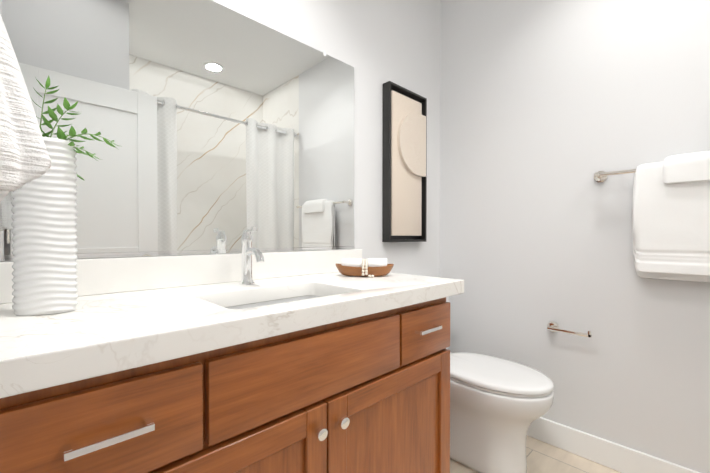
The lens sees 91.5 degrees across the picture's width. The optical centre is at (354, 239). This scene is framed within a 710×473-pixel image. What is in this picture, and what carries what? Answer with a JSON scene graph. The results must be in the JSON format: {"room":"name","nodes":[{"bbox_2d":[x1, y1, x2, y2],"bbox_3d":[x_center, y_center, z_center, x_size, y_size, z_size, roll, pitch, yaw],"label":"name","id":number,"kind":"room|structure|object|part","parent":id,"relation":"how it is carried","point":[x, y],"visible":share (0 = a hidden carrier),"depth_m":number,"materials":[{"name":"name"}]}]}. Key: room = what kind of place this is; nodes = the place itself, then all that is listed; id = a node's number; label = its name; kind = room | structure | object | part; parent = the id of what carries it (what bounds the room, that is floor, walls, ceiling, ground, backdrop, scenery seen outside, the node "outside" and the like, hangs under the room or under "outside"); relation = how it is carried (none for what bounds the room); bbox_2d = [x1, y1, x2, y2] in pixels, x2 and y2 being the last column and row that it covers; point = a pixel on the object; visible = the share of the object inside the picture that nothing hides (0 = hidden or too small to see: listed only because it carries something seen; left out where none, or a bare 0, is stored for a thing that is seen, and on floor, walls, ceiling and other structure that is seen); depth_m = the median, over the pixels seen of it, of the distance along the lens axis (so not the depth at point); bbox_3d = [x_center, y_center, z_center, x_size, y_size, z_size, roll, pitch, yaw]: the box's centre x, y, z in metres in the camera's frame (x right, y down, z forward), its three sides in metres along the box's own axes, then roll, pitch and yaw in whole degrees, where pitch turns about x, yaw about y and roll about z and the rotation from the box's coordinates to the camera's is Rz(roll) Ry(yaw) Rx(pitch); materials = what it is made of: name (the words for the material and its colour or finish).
{"room":"bathroom","nodes":[
{"label":"bathroom","id":0,"kind":"room"},
{"bbox_2d":[0,0,439,276],"bbox_3d":[-0.209,-0.263,1.540,2.180,2.580,0.100,-1,1,-44],"label":"wall","id":1,"kind":"structure","parent":0,"point":[376,44],"depth_m":1.77,"materials":[{"name":"white paint"}]},
{"bbox_2d":[0,0,354,260],"bbox_3d":[-0.443,-0.391,1.236,1.218,0.878,0.009,-1,1,-44],"label":"mirror","id":2,"kind":"object","parent":1,"relation":"attached to","point":[224,127],"visible":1,"depth_m":1.14,"materials":[{"name":"clear glass"}]},
{"bbox_2d":[0,249,361,302],"bbox_3d":[-0.424,0.099,1.249,1.258,0.100,0.020,-1,1,-44],"label":"backsplash","id":3,"kind":"structure","parent":1,"relation":"attached to","point":[95,276],"depth_m":1.09,"materials":[{"name":"white stone"}]},
{"bbox_2d":[382,81,426,241],"bbox_3d":[0.282,-0.402,1.901,0.330,0.826,0.056,-1,1,-44],"label":"framed artwork","id":4,"kind":"object","parent":1,"relation":"attached to","point":[404,212],"visible":1,"depth_m":1.86,"materials":[{"name":"black"}]},
{"bbox_2d":[450,436,620,472],"bbox_3d":[0.606,1.060,0.707,2.180,0.050,2.450,-1,1,-44],"label":"floor","id":5,"kind":"structure","parent":0,"point":[542,457],"depth_m":1.59,"materials":[{"name":"tile"}]},
{"bbox_2d":[0,291,463,472],"bbox_3d":[-0.255,0.617,1.037,1.196,0.829,0.568,-1,1,-44],"label":"bathroom vanity","id":6,"kind":"object","parent":5,"relation":"on","point":[249,359],"depth_m":0.74,"materials":[{"name":"brown wood"}]},
{"bbox_2d":[0,271,463,386],"bbox_3d":[-0.237,0.176,1.056,1.258,0.050,0.559,-1,1,-44],"label":"countertop","id":7,"kind":"structure","parent":6,"relation":"on","point":[117,326],"depth_m":0.71,"materials":[{"name":"white stone"}]},
{"bbox_2d":[11,76,121,315],"bbox_3d":[-0.641,-0.096,0.737,0.216,0.500,0.185,-1,1,-44],"label":"vase","id":8,"kind":"object","parent":7,"relation":"on","point":[44,232],"visible":0.83,"depth_m":0.71,"materials":[{"name":"white ceramic"}]},
{"bbox_2d":[236,227,267,282],"bbox_3d":[-0.337,0.059,1.140,0.049,0.184,0.127,-1,1,-44],"label":"faucet","id":9,"kind":"object","parent":7,"relation":"on","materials":[{"name":"silver metal"}]},
{"bbox_2d":[224,291,323,306],"bbox_3d":[-0.212,0.270,1.004,0.467,0.160,0.327,-1,1,-44],"label":"sink","id":10,"kind":"object","parent":7,"relation":"in","point":[295,294],"depth_m":1.14,"materials":[{"name":"white ceramic"}]},
{"bbox_2d":[336,258,393,277],"bbox_3d":[0.039,0.111,1.415,0.187,0.073,0.191,-1,1,-44],"label":"tray","id":11,"kind":"object","parent":7,"relation":"on","point":[370,267],"visible":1,"depth_m":1.38,"materials":[{"name":"brown wood"}]},
{"bbox_2d":[446,297,553,472],"bbox_3d":[0.541,0.635,1.671,0.363,0.781,0.749,-1,1,-44],"label":"toilet","id":12,"kind":"object","parent":5,"relation":"on","point":[498,406],"visible":0.54,"depth_m":1.47,"materials":[{"name":"white ceramic"}]},
{"bbox_3d":[0.617,0.606,1.591,0.359,0.035,0.527,-1,1,-44],"label":"seat lid","id":13,"kind":"part","parent":12,"relation":"part of","materials":[{"name":"white ceramic"}]},
{"bbox_2d":[440,0,709,472],"bbox_3d":[1.117,-0.265,1.662,0.100,2.580,1.565,-1,1,-44],"label":"wall","id":14,"kind":"structure","parent":0,"point":[549,109],"depth_m":1.65,"materials":[{"name":"white paint"}]},
{"bbox_2d":[547,321,590,337],"bbox_3d":[1.018,0.433,1.652,0.065,0.051,0.198,-1,1,-44],"label":"paper holder","id":15,"kind":"object","parent":14,"relation":"attached to","point":[552,326],"visible":1,"depth_m":1.64,"materials":[{"name":"silver metal"}]},
{"bbox_2d":[527,417,699,472],"bbox_3d":[1.054,0.967,1.657,0.014,0.118,1.497,-1,1,-44],"label":"baseboard","id":16,"kind":"structure","parent":14,"relation":"attached to","point":[613,455],"depth_m":1.58,"materials":[{"name":"white paint"}]},
{"bbox_2d":[594,151,709,281],"bbox_3d":[1.302,-0.086,1.317,0.112,0.491,0.681,-1,1,-44],"label":"towel rail","id":17,"kind":"object","parent":14,"relation":"attached to","point":[671,218],"visible":1,"depth_m":1.34,"materials":[{"name":"white fabric"}]},
{"bbox_2d":[632,162,709,281],"bbox_3d":[1.314,-0.076,1.292,0.053,0.473,0.437,-1,1,-44],"label":"bath towel","id":18,"kind":"object","parent":17,"relation":"hanging from","point":[671,221],"depth_m":1.35,"materials":[{"name":"white fabric"}]},
{"bbox_2d":[663,151,709,183],"bbox_3d":[1.327,-0.269,1.277,0.094,0.126,0.290,-1,1,-44],"label":"hand towel","id":19,"kind":"object","parent":17,"relation":"hanging from","point":[689,168],"depth_m":1.30,"materials":[{"name":"white fabric"}]},
{"bbox_3d":[-0.362,-0.250,0.199,0.100,2.580,1.620,-1,1,-44],"label":"wall","id":20,"kind":"structure","parent":0,"visible":0},
{"bbox_2d":[0,14,50,202],"bbox_3d":[-0.372,-0.212,0.350,0.093,0.376,0.112,-1,1,-44],"label":"towel","id":21,"kind":"object","parent":20,"relation":"attached to","point":[24,157],"visible":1,"depth_m":0.35,"materials":[{"name":"white fabric"}]}
]}

